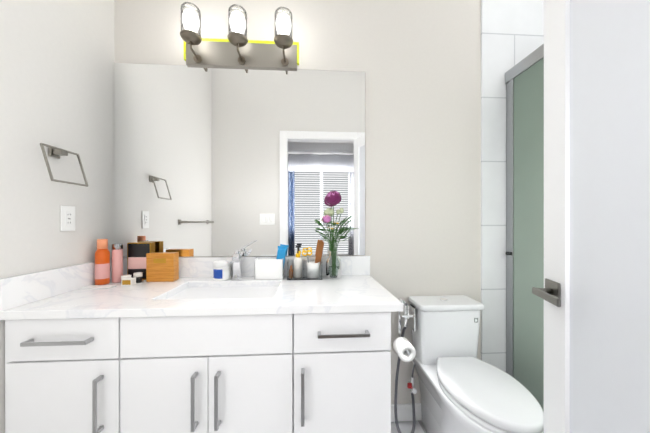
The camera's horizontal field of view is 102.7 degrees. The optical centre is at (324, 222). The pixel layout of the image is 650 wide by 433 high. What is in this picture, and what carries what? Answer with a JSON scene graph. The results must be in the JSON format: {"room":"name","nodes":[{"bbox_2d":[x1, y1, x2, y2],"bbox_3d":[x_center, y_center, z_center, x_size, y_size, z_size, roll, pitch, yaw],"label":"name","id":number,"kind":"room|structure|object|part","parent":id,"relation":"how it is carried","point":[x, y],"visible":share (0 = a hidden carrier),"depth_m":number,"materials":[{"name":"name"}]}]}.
{"room":"bathroom","nodes":[
{"label":"bathroom","id":0,"kind":"room"},
{"bbox_2d":[0,0,113,432],"bbox_3d":[-1.226,-0.331,0.679,0.120,3.100,1.640,0,0,-3],"label":"wall","id":1,"kind":"structure","parent":0,"point":[57,73],"depth_m":1.14,"materials":[{"name":"paint"}]},
{"bbox_2d":[0,258,111,309],"bbox_3d":[-1.184,0.261,1.205,0.020,0.115,0.552,0,0,-3],"label":"backsplash","id":2,"kind":"structure","parent":1,"relation":"attached to","point":[14,290],"depth_m":1.08,"materials":[{"name":"white stone"}]},
{"bbox_2d":[40,143,87,186],"bbox_3d":[-1.145,-0.249,1.127,0.091,0.163,0.172,0,0,-3],"label":"towel ring","id":3,"kind":"object","parent":1,"relation":"attached to","point":[55,152],"visible":1,"depth_m":1.13,"materials":[{"name":"silver metal"}]},
{"bbox_2d":[60,206,74,230],"bbox_3d":[-1.192,-0.019,1.208,0.008,0.116,0.072,0,0,-3],"label":"electrical outlet","id":4,"kind":"object","parent":1,"relation":"attached to","point":[67,218],"visible":1,"depth_m":1.20,"materials":[{"name":"white plastic"}]},
{"bbox_2d":[114,0,480,403],"bbox_3d":[0.378,-0.332,1.659,3.440,3.100,0.120,0,0,-3],"label":"wall","id":5,"kind":"structure","parent":0,"point":[418,62],"depth_m":1.60,"materials":[{"name":"paint"}]},
{"bbox_2d":[114,63,364,256],"bbox_3d":[-0.484,-0.359,1.540,1.458,1.116,0.006,0,0,-3],"label":"vanity mirror","id":6,"kind":"object","parent":5,"relation":"attached to","point":[218,161],"visible":0.86,"depth_m":1.53,"materials":[{"name":"silver mirror"}]},
{"bbox_2d":[180,2,298,69],"bbox_3d":[-0.482,-1.047,1.459,0.664,0.266,0.166,0,0,-3],"label":"sconce","id":7,"kind":"object","parent":5,"relation":"attached to","point":[237,48],"visible":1,"depth_m":1.51,"materials":[{"name":"silver metal"}]},
{"bbox_2d":[123,256,369,277],"bbox_3d":[-0.469,0.260,1.534,1.487,0.115,0.019,0,0,-3],"label":"backsplash","id":8,"kind":"structure","parent":5,"relation":"attached to","point":[188,267],"depth_m":1.53,"materials":[{"name":"white stone"}]},
{"bbox_2d":[391,403,421,421],"bbox_3d":[0.628,1.168,1.608,0.703,0.100,0.014,0,0,-3],"label":"baseboard","id":9,"kind":"structure","parent":5,"relation":"attached to","point":[404,412],"depth_m":1.59,"materials":[{"name":"white wood"}]},
{"bbox_2d":[481,0,543,371],"bbox_3d":[1.480,-0.332,1.660,1.000,3.100,0.012,0,0,-3],"label":"wall tile","id":10,"kind":"structure","parent":5,"relation":"attached to","point":[512,33],"depth_m":1.63,"materials":[{"name":"white tile"}]},
{"bbox_2d":[391,420,426,432],"bbox_3d":[0.428,1.268,0.842,3.440,0.100,1.760,0,0,-3],"label":"floor","id":11,"kind":"structure","parent":0,"point":[405,426],"depth_m":1.54,"materials":[{"name":"tile"}]},
{"bbox_2d":[0,310,399,432],"bbox_3d":[-0.473,0.784,1.248,1.445,0.868,0.592,0,0,-3],"label":"bathroom vanity","id":12,"kind":"object","parent":11,"relation":"on","point":[195,347],"depth_m":0.98,"materials":[{"name":"white wood"}]},
{"bbox_3d":[-0.966,0.430,0.966,0.392,0.152,0.019,0,0,-3],"label":"drawer","id":13,"kind":"part","parent":12,"relation":"part of","materials":[{"name":"white wood"}]},
{"bbox_3d":[-0.966,0.813,0.966,0.392,0.600,0.019,0,0,-3],"label":"door","id":14,"kind":"part","parent":12,"relation":"part of","materials":[{"name":"white wood"}]},
{"bbox_3d":[-0.605,0.813,0.988,0.318,0.600,0.019,0,0,-3],"label":"door","id":15,"kind":"part","parent":12,"relation":"part of","materials":[{"name":"white wood"}]},
{"bbox_2d":[0,274,402,317],"bbox_3d":[-0.454,0.333,1.259,1.490,0.031,0.571,0,0,-3],"label":"countertop","id":16,"kind":"structure","parent":12,"relation":"on","point":[350,291],"depth_m":1.08,"materials":[{"name":"white stone"}]},
{"bbox_2d":[80,285,116,288],"bbox_3d":[-1.107,0.315,1.273,0.130,0.004,0.060,0,0,-3],"label":"tray","id":17,"kind":"object","parent":16,"relation":"on","point":[98,286],"visible":1,"depth_m":1.27,"materials":[{"name":"white plastic"}]},
{"bbox_2d":[95,239,109,284],"bbox_3d":[-1.148,0.201,1.341,0.061,0.232,0.061,0,0,-3],"label":"bottle","id":18,"kind":"object","parent":16,"relation":"on","point":[102,264],"visible":1,"depth_m":1.32,"materials":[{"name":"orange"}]},
{"bbox_2d":[112,243,122,282],"bbox_3d":[-1.109,0.214,1.388,0.048,0.205,0.048,0,0,-3],"label":"bottle","id":19,"kind":"object","parent":16,"relation":"on","point":[117,261],"visible":0.96,"depth_m":1.37,"materials":[{"name":"pink plastic"}]},
{"bbox_2d":[121,275,130,278],"bbox_3d":[-1.042,0.297,1.362,0.044,0.040,0.044,0,0,-3],"label":"lid","id":20,"kind":"object","parent":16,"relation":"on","point":[125,276],"visible":0.44,"depth_m":1.35,"materials":[{"name":"white plastic"}]},
{"bbox_2d":[121,277,135,285],"bbox_3d":[-0.994,0.300,1.317,0.050,0.035,0.036,0,0,-3],"label":"jar","id":21,"kind":"object","parent":16,"relation":"on","point":[128,281],"visible":0.98,"depth_m":1.30,"materials":[{"name":"white plastic"}]},
{"bbox_2d":[133,272,142,282],"bbox_3d":[-0.993,0.292,1.380,0.040,0.050,0.040,0,0,-3],"label":"jar","id":22,"kind":"object","parent":16,"relation":"on","point":[138,275],"visible":0.94,"depth_m":1.37,"materials":[{"name":"black"}]},
{"bbox_2d":[127,242,154,279],"bbox_3d":[-1.032,0.214,1.462,0.125,0.205,0.043,0,0,-3],"label":"box","id":23,"kind":"object","parent":16,"relation":"on","point":[137,252],"visible":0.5,"depth_m":1.44,"materials":[{"name":"black cardboard"}]},
{"bbox_2d":[146,252,178,281],"bbox_3d":[-0.885,0.241,1.419,0.140,0.152,0.061,0,0,-3],"label":"box","id":24,"kind":"object","parent":16,"relation":"on","point":[162,266],"visible":0.98,"depth_m":1.39,"materials":[{"name":"orange wood"}]},
{"bbox_2d":[213,260,230,280],"bbox_3d":[-0.576,0.267,1.456,0.093,0.100,0.093,0,0,-3],"label":"jar","id":25,"kind":"object","parent":16,"relation":"on","point":[221,270],"visible":0.96,"depth_m":1.42,"materials":[{"name":"white plastic"}]},
{"bbox_2d":[168,282,275,297],"bbox_3d":[-0.479,0.427,1.252,0.524,0.182,0.354,0,0,-3],"label":"sink","id":26,"kind":"object","parent":16,"relation":"in","point":[230,289],"depth_m":1.34,"materials":[{"name":"white ceramic"}]},
{"bbox_2d":[224,242,251,277],"bbox_3d":[-0.466,0.213,1.411,0.109,0.209,0.177,0,0,-3],"label":"faucet","id":27,"kind":"object","parent":16,"relation":"on","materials":[{"name":"silver metal"}]},
{"bbox_2d":[255,246,286,279],"bbox_3d":[-0.304,0.226,1.482,0.173,0.183,0.080,0,0,-3],"label":"caddy","id":28,"kind":"object","parent":16,"relation":"on","point":[269,268],"visible":1,"depth_m":1.44,"materials":[{"name":"white plastic"}]},
{"bbox_2d":[287,241,323,279],"bbox_3d":[-0.108,0.212,1.484,0.210,0.210,0.100,0,0,-3],"label":"acrylic organizer","id":29,"kind":"object","parent":16,"relation":"on","point":[313,269],"visible":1,"depth_m":1.47,"materials":[{"name":"clear plastic"}]},
{"bbox_2d":[315,191,358,278],"bbox_3d":[0.069,0.067,1.480,0.257,0.499,0.121,0,0,-3],"label":"vase","id":30,"kind":"object","parent":16,"relation":"on","point":[333,198],"visible":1,"depth_m":1.48,"materials":[{"name":"clear glass"}]},
{"bbox_3d":[-0.446,0.430,0.998,0.638,0.152,0.019,0,0,-3],"label":"drawer","id":31,"kind":"part","parent":12,"relation":"part of","materials":[{"name":"white wood"}]},
{"bbox_3d":[-0.285,0.813,1.008,0.318,0.600,0.019,0,0,-3],"label":"door","id":32,"kind":"part","parent":12,"relation":"part of","materials":[{"name":"white wood"}]},
{"bbox_3d":[0.070,0.430,1.029,0.383,0.152,0.019,0,0,-3],"label":"drawer","id":33,"kind":"part","parent":12,"relation":"part of","materials":[{"name":"white wood"}]},
{"bbox_3d":[0.070,0.813,1.029,0.383,0.600,0.019,0,0,-3],"label":"door","id":34,"kind":"part","parent":12,"relation":"part of","materials":[{"name":"white wood"}]},
{"bbox_2d":[393,295,543,432],"bbox_3d":[0.650,0.826,1.260,0.487,0.785,0.692,0,0,-3],"label":"toilet","id":35,"kind":"object","parent":11,"relation":"on","point":[463,389],"visible":0.98,"depth_m":1.35,"materials":[{"name":"ceramic"}]},
{"bbox_3d":[0.716,0.658,1.176,0.344,0.260,0.514,0,0,-3],"label":"seat","id":36,"kind":"part","parent":35,"relation":"part of","materials":[{"name":"plastic"}]},
{"bbox_2d":[505,44,543,411],"bbox_3d":[1.579,0.141,0.905,0.866,2.155,1.504,0,0,-3],"label":"shower enclosure","id":37,"kind":"object","parent":11,"relation":"on","point":[524,80],"visible":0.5,"depth_m":1.48,"materials":[{"name":"glass"}]},
{"bbox_3d":[0.154,0.112,0.002,0.848,2.215,0.120,0,0,-3],"label":"door frame","id":38,"kind":"structure","parent":0,"visible":0},
{"bbox_2d":[544,0,649,432],"bbox_3d":[0.645,0.118,0.482,0.035,2.185,0.800,0,0,15],"label":"door","id":39,"kind":"structure","parent":38,"relation":"attached to","point":[597,200],"depth_m":0.65,"materials":[{"name":"white wood"}]},
{"bbox_2d":[532,278,560,306],"bbox_3d":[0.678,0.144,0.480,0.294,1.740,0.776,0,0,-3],"label":"door handle","id":40,"kind":"object","parent":39,"relation":"attached to","point":[550,292],"depth_m":0.79,"materials":[{"name":"grey metal"}]}
]}

